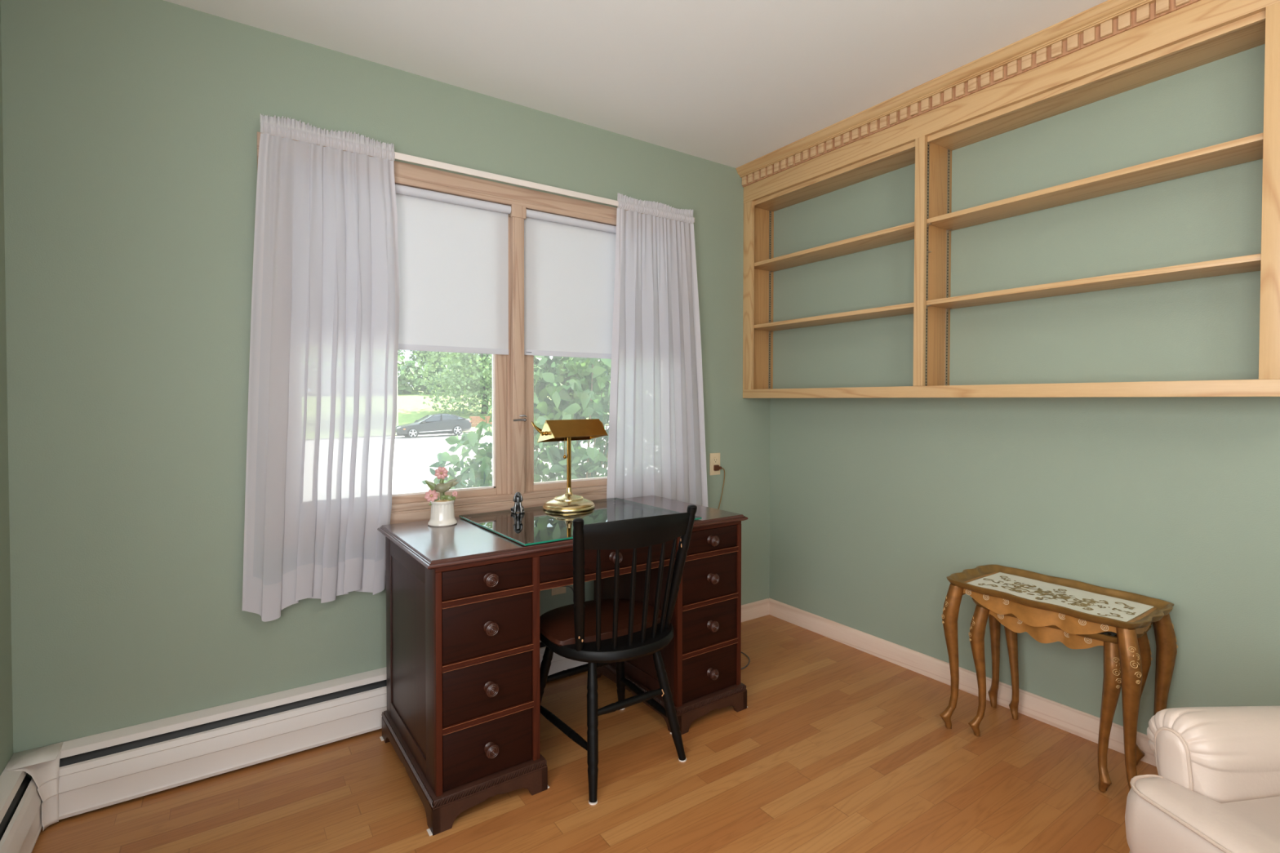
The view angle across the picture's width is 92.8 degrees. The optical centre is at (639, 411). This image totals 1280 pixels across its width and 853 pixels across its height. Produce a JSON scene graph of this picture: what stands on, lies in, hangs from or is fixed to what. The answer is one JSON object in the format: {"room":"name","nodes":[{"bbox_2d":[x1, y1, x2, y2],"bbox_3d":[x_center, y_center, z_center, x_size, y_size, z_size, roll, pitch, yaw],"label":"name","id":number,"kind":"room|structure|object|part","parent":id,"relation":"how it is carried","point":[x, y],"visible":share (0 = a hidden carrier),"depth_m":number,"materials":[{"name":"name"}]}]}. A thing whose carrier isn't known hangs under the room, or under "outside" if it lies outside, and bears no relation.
{"room":"office","nodes":[
{"label":"office","id":0,"kind":"room"},
{"bbox_2d":[0,0,13,775],"bbox_3d":[-0.787,-0.021,0.160,0.120,2.640,3.670,-1,1,-34],"label":"wall","id":1,"kind":"structure","parent":0,"point":[6,668],"depth_m":1.68,"materials":[{"name":"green paint"}]},
{"bbox_2d":[0,770,42,852],"bbox_3d":[-0.834,1.093,0.419,0.074,0.200,3.075,-1,1,-34],"label":"baseboard heater","id":2,"kind":"object","parent":1,"relation":"attached to","point":[20,801],"visible":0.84,"depth_m":1.58,"materials":[{"name":"white metal"}]},
{"bbox_3d":[-0.847,1.094,0.410,0.042,0.200,3.075,-1,1,-34],"label":"plate","id":3,"kind":"part","parent":2,"relation":"part of","materials":[{"name":"white metal"}]},
{"bbox_2d":[0,0,770,779],"bbox_3d":[-0.560,-0.065,2.623,3.275,2.640,0.140,-1,1,-34],"label":"wall","id":4,"kind":"structure","parent":0,"point":[131,127],"depth_m":1.91,"materials":[{"name":"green paint"}]},
{"bbox_2d":[2,640,587,831],"bbox_3d":[-0.977,1.060,2.210,1.858,0.203,0.104,-1,1,-34],"label":"baseboard heater","id":5,"kind":"object","parent":4,"relation":"attached to","point":[77,776],"visible":0.73,"depth_m":1.92,"materials":[{"name":"white metal"}]},
{"bbox_3d":[-0.966,1.061,2.255,1.780,0.200,0.042,-1,1,-34],"label":"plate","id":6,"kind":"part","parent":5,"relation":"part of","materials":[{"name":"white metal"}]},
{"bbox_2d":[257,131,685,524],"bbox_3d":[-0.546,-0.240,2.613,1.850,1.392,0.167,-1,1,-34],"label":"window","id":7,"kind":"structure","parent":4,"relation":"in","point":[513,374],"depth_m":2.56,"materials":[{"name":"brown wood"}]},
{"bbox_3d":[-0.910,-0.252,2.359,0.720,1.212,0.041,-1,1,-34],"label":"sash rail","id":8,"kind":"part","parent":7,"relation":"part of","materials":[{"name":"brown wood"}]},
{"bbox_2d":[395,183,511,355],"bbox_3d":[-0.872,-0.542,2.322,0.812,0.619,0.034,-1,1,-34],"label":"roller shade","id":9,"kind":"object","parent":7,"relation":"attached to","point":[453,250],"visible":0.54,"depth_m":2.42,"materials":[{"name":"fabric"}]},
{"bbox_3d":[-0.508,-0.896,2.547,1.850,0.079,0.018,-1,1,-34],"label":"head casing","id":10,"kind":"part","parent":7,"relation":"part of","materials":[{"name":"brown wood"}]},
{"bbox_3d":[-0.910,-0.252,2.359,0.810,1.212,0.045,-1,1,-34],"label":"sash","id":11,"kind":"part","parent":7,"relation":"part of","materials":[{"name":"brown wood"}]},
{"bbox_3d":[-0.177,-0.260,2.860,0.808,1.212,0.045,-1,1,-34],"label":"sash","id":12,"kind":"part","parent":7,"relation":"part of","materials":[{"name":"brown wood"}]},
{"bbox_2d":[524,208,616,359],"bbox_3d":[-0.158,-0.551,2.810,0.815,0.616,0.034,-1,1,-34],"label":"roller shade","id":13,"kind":"object","parent":7,"relation":"attached to","point":[569,262],"visible":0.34,"depth_m":2.71,"materials":[{"name":"fabric"}]},
{"bbox_3d":[-0.177,-0.260,2.860,0.718,1.212,0.041,-1,1,-34],"label":"sash rail","id":14,"kind":"part","parent":7,"relation":"part of","materials":[{"name":"brown wood"}]},
{"bbox_2d":[262,133,694,222],"bbox_3d":[-0.497,-0.939,2.530,1.820,0.024,0.058,-1,1,-34],"label":"curtain rod","id":15,"kind":"object","parent":4,"relation":"attached to","point":[399,156],"visible":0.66,"depth_m":2.45,"materials":[{"name":"white metal"}]},
{"bbox_2d":[242,113,399,622],"bbox_3d":[-1.087,-0.143,2.107,0.495,1.672,0.039,-1,1,-34],"label":"sheer curtain","id":16,"kind":"object","parent":15,"relation":"hanging from","point":[322,415],"visible":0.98,"depth_m":2.10,"materials":[{"name":"white fabric"}]},
{"bbox_3d":[-0.482,-0.939,2.509,1.810,0.024,0.006,-1,1,-34],"label":"rod","id":17,"kind":"part","parent":15,"relation":"part of","materials":[{"name":"white metal"}]},
{"bbox_2d":[606,193,707,506],"bbox_3d":[0.100,-0.165,2.917,0.605,1.655,0.040,-1,1,-34],"label":"sheer curtain","id":18,"kind":"object","parent":15,"relation":"hanging from","point":[656,437],"visible":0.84,"depth_m":2.89,"materials":[{"name":"white fabric"}]},
{"bbox_2d":[551,586,565,595],"bbox_3d":[-0.358,0.750,2.686,0.070,0.115,0.009,-1,1,-34],"label":"wall outlet","id":19,"kind":"object","parent":4,"relation":"attached to","point":[558,590],"visible":0.16,"depth_m":2.68,"materials":[{"name":"beige plastic"}]},
{"bbox_2d":[709,453,719,475],"bbox_3d":[0.393,0.277,3.191,0.070,0.115,0.009,-1,1,-34],"label":"wall outlet","id":20,"kind":"object","parent":4,"relation":"attached to","point":[714,458],"visible":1,"depth_m":3.18,"materials":[{"name":"beige plastic"}]},
{"bbox_2d":[712,457,718,463],"bbox_3d":[0.395,0.257,3.188,0.034,0.034,0.002,-1,1,-34],"label":"receptacle","id":21,"kind":"object","parent":20,"relation":"attached to","point":[715,460],"depth_m":3.19,"materials":[{"name":"beige plastic"}]},
{"bbox_2d":[713,464,724,509],"bbox_3d":[0.399,0.699,3.182,0.115,0.836,0.027,-1,1,-43],"label":"lamp cord","id":22,"kind":"object","parent":4,"relation":"attached to","point":[716,468],"visible":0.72,"depth_m":3.19,"materials":[{"name":"brown plastic"}]},
{"bbox_2d":[741,598,769,622],"bbox_3d":[0.250,1.104,3.106,1.147,0.088,0.013,-1,1,-34],"label":"baseboard","id":23,"kind":"structure","parent":4,"relation":"attached to","point":[757,609],"depth_m":3.36,"materials":[{"name":"beige wood"}]},
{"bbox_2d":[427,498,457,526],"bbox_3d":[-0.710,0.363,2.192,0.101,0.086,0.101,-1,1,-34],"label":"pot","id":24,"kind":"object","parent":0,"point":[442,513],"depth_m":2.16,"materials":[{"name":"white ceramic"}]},
{"bbox_2d":[31,614,1158,852],"bbox_3d":[0.649,1.248,0.875,3.035,0.120,4.150,-1,1,-34],"label":"floor","id":25,"kind":"structure","parent":0,"point":[836,747],"depth_m":1.90,"materials":[{"name":"brown wood"}]},
{"bbox_2d":[377,495,748,836],"bbox_3d":[-0.252,0.784,2.274,1.229,0.757,0.628,-1,1,-35],"label":"desk","id":26,"kind":"object","parent":25,"relation":"on","point":[461,717],"visible":0.91,"depth_m":1.87,"materials":[{"name":"brown wood"}]},
{"bbox_3d":[-0.731,0.755,1.943,0.008,0.645,0.525,-1,1,-35],"label":"pedestal panel","id":27,"kind":"part","parent":26,"relation":"part of","materials":[{"name":"brown wood"}]},
{"bbox_3d":[-0.739,0.755,1.949,0.010,0.645,0.565,-1,1,-35],"label":"frame","id":28,"kind":"part","parent":26,"relation":"part of","materials":[{"name":"brown wood"}]},
{"bbox_2d":[424,466,458,526],"bbox_3d":[-0.710,0.302,2.191,0.101,0.207,0.101,1,1,24],"label":"flower vase","id":29,"kind":"object","parent":26,"relation":"on","point":[442,513],"visible":1,"depth_m":2.17,"materials":[{"name":"white ceramic"}]},
{"bbox_2d":[424,489,438,502],"bbox_3d":[-0.742,0.301,2.168,0.045,0.041,0.028,-1,1,-34],"label":"flower","id":30,"kind":"object","parent":29,"relation":"on","point":[432,495],"depth_m":2.17,"materials":[{"name":"pink plant"}]},
{"bbox_2d":[434,466,448,479],"bbox_3d":[-0.711,0.222,2.184,0.043,0.047,0.020,-1,1,-34],"label":"flower","id":31,"kind":"object","parent":29,"relation":"on","point":[441,473],"depth_m":2.18,"materials":[{"name":"pink plant"}]},
{"bbox_2d":[452,490,457,496],"bbox_3d":[-0.667,0.298,2.197,0.020,0.021,0.009,-1,1,-34],"label":"flower","id":32,"kind":"object","parent":29,"relation":"on","point":[455,493],"depth_m":2.20,"materials":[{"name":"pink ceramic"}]},
{"bbox_3d":[-0.604,1.085,2.029,0.355,0.023,0.608,-1,1,-35],"label":"carved moulding","id":33,"kind":"part","parent":26,"relation":"part of","materials":[{"name":"brown wood"}]},
{"bbox_3d":[-0.557,0.488,1.950,0.273,0.080,0.396,-1,1,-35],"label":"drawer","id":34,"kind":"part","parent":26,"relation":"part of","materials":[{"name":"brown wood"}]},
{"bbox_3d":[-0.557,0.630,1.952,0.273,0.157,0.396,-1,1,-35],"label":"drawer","id":35,"kind":"part","parent":26,"relation":"part of","materials":[{"name":"brown wood"}]},
{"bbox_3d":[-0.558,0.989,1.959,0.273,0.161,0.396,-1,1,-35],"label":"drawer","id":36,"kind":"part","parent":26,"relation":"part of","materials":[{"name":"brown wood"}]},
{"bbox_3d":[-0.558,0.809,1.956,0.273,0.154,0.396,-1,1,-35],"label":"drawer","id":37,"kind":"part","parent":26,"relation":"part of","materials":[{"name":"brown wood"}]},
{"bbox_3d":[-0.449,0.543,1.797,0.278,0.019,0.033,-1,1,-35],"label":"rail","id":38,"kind":"part","parent":26,"relation":"part of","materials":[{"name":"brown wood"}]},
{"bbox_3d":[-0.449,0.900,1.804,0.278,0.018,0.033,-1,1,-35],"label":"rail","id":39,"kind":"part","parent":26,"relation":"part of","materials":[{"name":"brown wood"}]},
{"bbox_3d":[-0.449,0.723,1.800,0.278,0.018,0.033,-1,1,-35],"label":"rail","id":40,"kind":"part","parent":26,"relation":"part of","materials":[{"name":"brown wood"}]},
{"bbox_3d":[-0.435,0.491,1.777,0.041,0.041,0.036,-1,1,-35],"label":"knob","id":41,"kind":"part","parent":26,"relation":"part of","materials":[{"name":"brown wood"}]},
{"bbox_3d":[-0.435,0.812,1.782,0.041,0.041,0.036,-1,1,-35],"label":"knob","id":42,"kind":"part","parent":26,"relation":"part of","materials":[{"name":"brown wood"}]},
{"bbox_3d":[-0.435,0.634,1.779,0.041,0.041,0.036,-1,1,-35],"label":"knob","id":43,"kind":"part","parent":26,"relation":"part of","materials":[{"name":"brown wood"}]},
{"bbox_3d":[-0.435,0.993,1.785,0.041,0.041,0.036,-1,1,-35],"label":"knob","id":44,"kind":"part","parent":26,"relation":"part of","materials":[{"name":"brown wood"}]},
{"bbox_2d":[458,497,702,546],"bbox_3d":[-0.228,0.401,2.296,0.720,0.008,0.570,-1,1,-36],"label":"glass desk top","id":45,"kind":"object","parent":26,"relation":"on","point":[537,525],"visible":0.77,"depth_m":2.29,"materials":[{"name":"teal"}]},
{"bbox_2d":[510,492,524,513],"bbox_3d":[-0.475,0.354,2.369,0.050,0.081,0.054,-1,1,-34],"label":"dog figurine","id":46,"kind":"object","parent":45,"relation":"on","point":[517,498],"visible":1,"depth_m":2.36,"materials":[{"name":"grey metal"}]},
{"bbox_2d":[531,418,608,512],"bbox_3d":[-0.289,0.213,2.477,0.342,0.360,0.212,-1,1,-42],"label":"desk lamp","id":47,"kind":"object","parent":45,"relation":"on","point":[556,430],"visible":1,"depth_m":2.43,"materials":[{"name":"gold metal"}]},
{"bbox_3d":[-0.352,0.068,2.419,0.173,0.056,0.077,-1,1,-42],"label":"yoke arm","id":48,"kind":"part","parent":47,"relation":"part of","materials":[{"name":"gold metal"}]},
{"bbox_3d":[-0.372,0.087,2.356,0.022,0.018,0.018,-1,1,-42],"label":"pivot knob","id":49,"kind":"part","parent":47,"relation":"part of","materials":[{"name":"gold metal"}]},
{"bbox_3d":[-0.364,0.080,2.365,0.002,0.086,0.116,-1,1,-42],"label":"lamp shade","id":50,"kind":"part","parent":47,"relation":"part of","materials":[{"name":"gold metal"}]},
{"bbox_3d":[-0.288,0.199,2.477,0.018,0.228,0.018,-1,1,-42],"label":"stem","id":51,"kind":"part","parent":47,"relation":"part of","materials":[{"name":"gold metal"}]},
{"bbox_3d":[-0.268,0.079,2.453,0.262,0.090,0.120,-1,1,-42],"label":"lamp shade","id":52,"kind":"part","parent":47,"relation":"part of","materials":[{"name":"gold metal"}]},
{"bbox_3d":[-0.092,0.438,2.043,1.180,0.014,0.020,-1,1,-35],"label":"frieze rail","id":53,"kind":"part","parent":26,"relation":"part of","materials":[{"name":"brown wood"}]},
{"bbox_3d":[-0.095,0.540,2.047,0.544,0.021,0.033,-1,1,-35],"label":"rail","id":54,"kind":"part","parent":26,"relation":"part of","materials":[{"name":"brown wood"}]},
{"bbox_3d":[-0.203,0.484,2.200,0.539,0.080,0.396,-1,1,-35],"label":"drawer","id":55,"kind":"part","parent":26,"relation":"part of","materials":[{"name":"brown wood"}]},
{"bbox_3d":[-0.081,0.487,2.027,0.041,0.041,0.036,-1,1,-35],"label":"knob","id":56,"kind":"part","parent":26,"relation":"part of","materials":[{"name":"brown wood"}]},
{"bbox_3d":[-0.027,0.747,2.441,0.008,0.645,0.525,-1,1,-35],"label":"pedestal panel","id":57,"kind":"part","parent":26,"relation":"part of","materials":[{"name":"brown wood"}]},
{"bbox_3d":[-0.035,0.747,2.447,0.010,0.645,0.565,-1,1,-35],"label":"frame","id":58,"kind":"part","parent":26,"relation":"part of","materials":[{"name":"brown wood"}]},
{"bbox_3d":[0.100,1.077,2.527,0.355,0.023,0.608,-1,1,-35],"label":"carved moulding","id":59,"kind":"part","parent":26,"relation":"part of","materials":[{"name":"brown wood"}]},
{"bbox_3d":[0.150,0.982,2.459,0.273,0.161,0.396,-1,1,-35],"label":"drawer","id":60,"kind":"part","parent":26,"relation":"part of","materials":[{"name":"brown wood"}]},
{"bbox_3d":[0.150,0.801,2.456,0.273,0.154,0.396,-1,1,-35],"label":"drawer","id":61,"kind":"part","parent":26,"relation":"part of","materials":[{"name":"brown wood"}]},
{"bbox_3d":[0.151,0.623,2.453,0.273,0.157,0.396,-1,1,-35],"label":"drawer","id":62,"kind":"part","parent":26,"relation":"part of","materials":[{"name":"brown wood"}]},
{"bbox_3d":[0.259,0.892,2.304,0.278,0.018,0.033,-1,1,-35],"label":"rail","id":63,"kind":"part","parent":26,"relation":"part of","materials":[{"name":"brown wood"}]},
{"bbox_3d":[0.259,0.716,2.301,0.278,0.018,0.033,-1,1,-35],"label":"rail","id":64,"kind":"part","parent":26,"relation":"part of","materials":[{"name":"brown wood"}]},
{"bbox_3d":[0.151,0.480,2.450,0.273,0.080,0.396,-1,1,-35],"label":"drawer","id":65,"kind":"part","parent":26,"relation":"part of","materials":[{"name":"brown wood"}]},
{"bbox_3d":[0.259,0.535,2.298,0.278,0.019,0.033,-1,1,-35],"label":"rail","id":66,"kind":"part","parent":26,"relation":"part of","materials":[{"name":"brown wood"}]},
{"bbox_3d":[0.273,0.985,2.286,0.041,0.041,0.036,-1,1,-35],"label":"knob","id":67,"kind":"part","parent":26,"relation":"part of","materials":[{"name":"brown wood"}]},
{"bbox_3d":[0.273,0.804,2.283,0.041,0.041,0.036,-1,1,-35],"label":"knob","id":68,"kind":"part","parent":26,"relation":"part of","materials":[{"name":"brown wood"}]},
{"bbox_3d":[0.273,0.626,2.280,0.041,0.041,0.036,-1,1,-35],"label":"knob","id":69,"kind":"part","parent":26,"relation":"part of","materials":[{"name":"brown wood"}]},
{"bbox_3d":[0.273,0.483,2.277,0.041,0.041,0.036,-1,1,-35],"label":"knob","id":70,"kind":"part","parent":26,"relation":"part of","materials":[{"name":"brown wood"}]},
{"bbox_2d":[539,505,697,805],"bbox_3d":[-0.117,0.731,2.038,0.479,0.870,0.526,-1,1,-34],"label":"spindle chair","id":71,"kind":"object","parent":25,"relation":"on","point":[599,633],"visible":0.94,"depth_m":1.90,"materials":[{"name":"black paint"}]},
{"bbox_3d":[-0.347,0.957,2.128,0.140,0.415,0.035,1,1,25],"label":"leg","id":72,"kind":"part","parent":71,"relation":"part of","materials":[{"name":"black paint"}]},
{"bbox_3d":[-0.179,0.518,1.787,0.035,0.435,0.170,0,1,-4],"label":"post","id":73,"kind":"part","parent":71,"relation":"part of","materials":[{"name":"black paint"}]},
{"bbox_3d":[-0.145,0.962,1.871,0.035,0.414,0.126,0,1,-6],"label":"leg","id":74,"kind":"part","parent":71,"relation":"part of","materials":[{"name":"black paint"}]},
{"bbox_3d":[-0.113,0.741,2.058,0.436,0.041,0.438,-1,1,-34],"label":"seat","id":75,"kind":"part","parent":71,"relation":"part of","materials":[{"name":"black paint"}]},
{"bbox_3d":[-0.076,0.954,2.319,0.034,0.415,0.139,0,1,5],"label":"leg","id":76,"kind":"part","parent":71,"relation":"part of","materials":[{"name":"black paint"}]},
{"bbox_3d":[0.000,0.360,1.831,0.404,0.093,0.068,-1,1,-34],"label":"crest rail","id":77,"kind":"part","parent":71,"relation":"part of","materials":[{"name":"black paint"}]},
{"bbox_3d":[0.092,0.959,2.039,0.124,0.414,0.035,0,1,3],"label":"leg","id":78,"kind":"part","parent":71,"relation":"part of","materials":[{"name":"black paint"}]},
{"bbox_3d":[0.126,0.516,1.996,0.144,0.431,0.034,1,1,44],"label":"post","id":79,"kind":"part","parent":71,"relation":"part of","materials":[{"name":"black paint"}]},
{"bbox_2d":[741,652,750,669],"bbox_3d":[0.345,1.150,2.767,0.370,0.006,0.219,0,1,-23],"label":"cable","id":80,"kind":"object","parent":25,"relation":"on","point":[741,652],"visible":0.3,"depth_m":2.80,"materials":[{"name":"grey plastic"}]},
{"bbox_2d":[939,564,1177,790],"bbox_3d":[1.411,0.887,2.092,0.392,0.555,0.614,-1,1,-34],"label":"table","id":81,"kind":"object","parent":25,"relation":"on","point":[1036,599],"visible":0.94,"depth_m":1.99,"materials":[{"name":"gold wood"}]},
{"bbox_3d":[1.137,0.896,2.224,0.073,0.532,0.046,0,1,9],"label":"leg","id":82,"kind":"part","parent":81,"relation":"part of","materials":[{"name":"gold metal"}]},
{"bbox_3d":[1.389,0.893,2.393,0.046,0.532,0.066,0,1,19],"label":"leg","id":83,"kind":"part","parent":81,"relation":"part of","materials":[{"name":"gold metal"}]},
{"bbox_2d":[946,564,1173,629],"bbox_3d":[1.411,0.624,2.088,0.378,0.028,0.600,-1,1,-34],"label":"tabletop","id":84,"kind":"object","parent":81,"relation":"on","point":[1079,602],"depth_m":2.06,"materials":[{"name":"paint"}]},
{"bbox_3d":[1.436,0.904,1.786,0.049,0.532,0.081,0,1,-1],"label":"leg","id":85,"kind":"part","parent":81,"relation":"part of","materials":[{"name":"gold metal"}]},
{"bbox_3d":[1.686,0.901,1.962,0.074,0.532,0.046,0,1,7],"label":"leg","id":86,"kind":"part","parent":81,"relation":"part of","materials":[{"name":"gold metal"}]},
{"bbox_2d":[968,598,1152,792],"bbox_3d":[1.421,0.921,2.084,0.318,0.489,0.494,-1,1,-34],"label":"table","id":87,"kind":"object","parent":25,"relation":"on","point":[1112,682],"visible":0.38,"depth_m":1.98,"materials":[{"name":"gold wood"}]},
{"bbox_3d":[1.214,0.930,2.187,0.064,0.466,0.043,0,1,18],"label":"leg","id":88,"kind":"part","parent":87,"relation":"part of","materials":[{"name":"gold metal"}]},
{"bbox_3d":[1.405,0.928,2.310,0.049,0.466,0.061,0,1,22],"label":"leg","id":89,"kind":"part","parent":87,"relation":"part of","materials":[{"name":"gold metal"}]},
{"bbox_2d":[972,598,1151,643],"bbox_3d":[1.421,0.690,2.080,0.300,0.028,0.484,-1,1,-34],"label":"tabletop","id":90,"kind":"object","parent":87,"relation":"on","point":[1104,637],"depth_m":1.95,"materials":[{"name":"paint"}]},
{"bbox_3d":[1.436,0.936,1.861,0.051,0.466,0.062,0,1,22],"label":"leg","id":91,"kind":"part","parent":87,"relation":"part of","materials":[{"name":"gold metal"}]},
{"bbox_3d":[1.629,0.934,1.993,0.066,0.466,0.057,0,1,3],"label":"leg","id":92,"kind":"part","parent":87,"relation":"part of","materials":[{"name":"brown wood"}]},
{"bbox_2d":[1124,706,1279,852],"bbox_3d":[1.398,0.792,0.854,0.847,0.760,0.916,0,1,-9],"label":"leather armchair","id":93,"kind":"object","parent":25,"relation":"on","point":[1215,788],"visible":1,"depth_m":1.13,"materials":[{"name":"beige leather"}]},
{"bbox_3d":[1.033,0.781,1.175,0.027,0.329,0.072,0,1,-9],"label":"arm panel","id":94,"kind":"part","parent":93,"relation":"part of","materials":[{"name":"beige leather"}]},
{"bbox_2d":[1124,777,1279,852],"bbox_3d":[1.285,0.791,0.835,0.619,0.162,0.826,0,1,-9],"label":"seat cushion","id":95,"kind":"object","parent":93,"relation":"on","point":[1163,815],"depth_m":1.09,"materials":[{"name":"beige leather"}]},
{"bbox_3d":[1.331,0.826,1.231,0.609,0.478,0.152,0,1,-9],"label":"rolled arm","id":96,"kind":"part","parent":93,"relation":"part of","materials":[{"name":"beige leather"}]},
{"bbox_2d":[164,0,1106,168],"bbox_3d":[0.517,-1.305,1.028,3.035,0.100,3.670,-1,1,-34],"label":"ceiling","id":97,"kind":"structure","parent":0,"point":[733,83],"depth_m":2.15,"materials":[{"name":"white paint"}]},
{"bbox_2d":[768,44,1279,734],"bbox_3d":[1.817,-0.049,1.941,0.120,2.640,3.670,-1,1,-34],"label":"wall","id":98,"kind":"structure","parent":0,"point":[875,502],"depth_m":2.23,"materials":[{"name":"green paint"}]},
{"bbox_2d":[768,598,1156,766],"bbox_3d":[1.727,1.126,1.974,0.013,0.088,3.550,-1,1,-34],"label":"baseboard","id":99,"kind":"structure","parent":98,"relation":"attached to","point":[1086,726],"depth_m":2.53,"materials":[{"name":"white wood"}]},
{"bbox_2d":[735,0,1279,398],"bbox_3d":[1.202,-0.667,2.484,0.270,1.224,2.060,-1,1,-34],"label":"bookcase","id":100,"kind":"object","parent":98,"relation":"attached to","point":[1109,48],"visible":1,"depth_m":2.20,"materials":[{"name":"brown wood"}]},
{"bbox_3d":[0.658,-0.603,3.349,0.194,1.009,0.018,-1,1,-34],"label":"panel","id":101,"kind":"part","parent":100,"relation":"part of","materials":[{"name":"brown wood"}]},
{"bbox_3d":[0.937,-0.445,2.942,0.188,0.018,0.972,-1,1,-34],"label":"shelf","id":102,"kind":"part","parent":100,"relation":"part of","materials":[{"name":"brown wood"}]},
{"bbox_3d":[0.938,-0.775,2.936,0.188,0.018,0.972,-1,1,-34],"label":"shelf","id":103,"kind":"part","parent":100,"relation":"part of","materials":[{"name":"brown wood"}]},
{"bbox_3d":[1.121,-1.257,2.417,0.071,0.042,2.060,-1,1,-34],"label":"crown moulding","id":104,"kind":"part","parent":100,"relation":"part of","materials":[{"name":"brown wood"}]},
{"bbox_3d":[1.119,-1.215,2.436,0.012,0.042,2.017,-1,1,-34],"label":"dentil moulding","id":105,"kind":"part","parent":100,"relation":"part of","materials":[{"name":"brown wood"}]},
{"bbox_3d":[1.161,-1.110,2.447,0.016,0.059,2.060,-1,1,-34],"label":"rail","id":106,"kind":"part","parent":100,"relation":"part of","materials":[{"name":"brown wood"}]},
{"bbox_3d":[1.145,-0.078,2.456,0.020,0.047,2.060,-1,1,-34],"label":"rail","id":107,"kind":"part","parent":100,"relation":"part of","materials":[{"name":"brown wood"}]},
{"bbox_3d":[1.516,-0.429,2.096,0.188,0.018,1.016,-1,1,-34],"label":"shelf","id":108,"kind":"part","parent":100,"relation":"part of","materials":[{"name":"brown wood"}]},
{"bbox_3d":[1.516,-0.757,2.090,0.188,0.018,1.016,-1,1,-34],"label":"shelf","id":109,"kind":"part","parent":100,"relation":"part of","materials":[{"name":"brown wood"}]},
{"label":"outside","id":110,"kind":"structure","parent":0,"visible":0},
{"bbox_2d":[395,391,608,435],"bbox_3d":[-20.691,-0.893,70.178,180.000,6.340,60.000,-1,1,-34],"label":"lawn","id":111,"kind":"structure","parent":110,"point":[411,407],"depth_m":54.76,"materials":[{"name":"green plant"}]},
{"bbox_2d":[395,376,398,426],"bbox_3d":[-17.104,-3.520,42.654,0.300,10.113,0.300,-1,1,-34],"label":"pole","id":112,"kind":"object","parent":111,"relation":"on","point":[397,419],"visible":0.02,"depth_m":42.64,"materials":[{"name":"beige"}]},
{"bbox_2d":[397,350,405,358],"bbox_3d":[-42.027,-12.692,95.884,11.222,20.388,10.295,-1,1,-34],"label":"tree","id":113,"kind":"object","parent":111,"relation":"on","point":[399,353],"visible":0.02,"depth_m":98.17,"materials":[{"name":"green plant"}]},
{"bbox_2d":[408,350,469,385],"bbox_3d":[-24.468,-10.041,76.297,9.247,15.710,9.656,-1,1,-34],"label":"tree","id":114,"kind":"object","parent":111,"relation":"on","point":[412,356],"visible":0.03,"depth_m":75.01,"materials":[{"name":"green plant"}]},
{"bbox_2d":[403,351,492,416],"bbox_3d":[-14.436,-6.108,53.886,11.360,14.594,10.316,0,1,12],"label":"maple tree","id":115,"kind":"object","parent":111,"relation":"on","point":[478,375],"visible":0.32,"depth_m":51.77,"materials":[{"name":"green plant"}]},
{"bbox_2d":[397,355,559,394],"bbox_3d":[-23.927,-3.347,65.875,81.347,7.217,5.571,-1,1,-34],"label":"undergrowth","id":116,"kind":"object","parent":111,"relation":"on","point":[402,382],"visible":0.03,"depth_m":64.68,"materials":[{"name":"green plant"}]},
{"bbox_2d":[469,416,492,426],"bbox_3d":[-11.744,0.859,45.930,2.170,0.930,0.220,-1,1,-34],"label":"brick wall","id":117,"kind":"structure","parent":111,"relation":"on","point":[473,423],"depth_m":45.52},
{"bbox_2d":[594,364,610,403],"bbox_3d":[-2.813,-5.638,63.432,8.003,13.419,9.023,1,1,30],"label":"tree","id":118,"kind":"object","parent":111,"relation":"on","point":[605,388],"visible":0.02,"depth_m":61.97,"materials":[{"name":"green plant"}]},
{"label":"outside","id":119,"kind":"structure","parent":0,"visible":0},
{"bbox_2d":[391,425,608,493],"bbox_3d":[1.906,1.578,28.307,150.000,2.702,39.300,-1,1,-34],"label":"driveway","id":120,"kind":"structure","parent":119,"point":[412,457],"depth_m":21.98,"materials":[{"name":"concrete"}]},
{"bbox_2d":[395,413,471,438],"bbox_3d":[-12.621,0.863,37.072,4.384,1.451,1.994,-1,1,-31],"label":"parked car","id":121,"kind":"object","parent":120,"relation":"on","point":[439,423],"visible":0.96,"depth_m":36.52,"materials":[{"name":"black paint"}]},
{"bbox_2d":[422,355,611,489],"bbox_3d":[-0.189,0.346,4.916,2.009,3.875,2.972,1,1,44],"label":"leafy shrub","id":122,"kind":"object","parent":120,"relation":"on","point":[571,392],"visible":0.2,"depth_m":4.20,"materials":[{"name":"green plant"}]}
]}

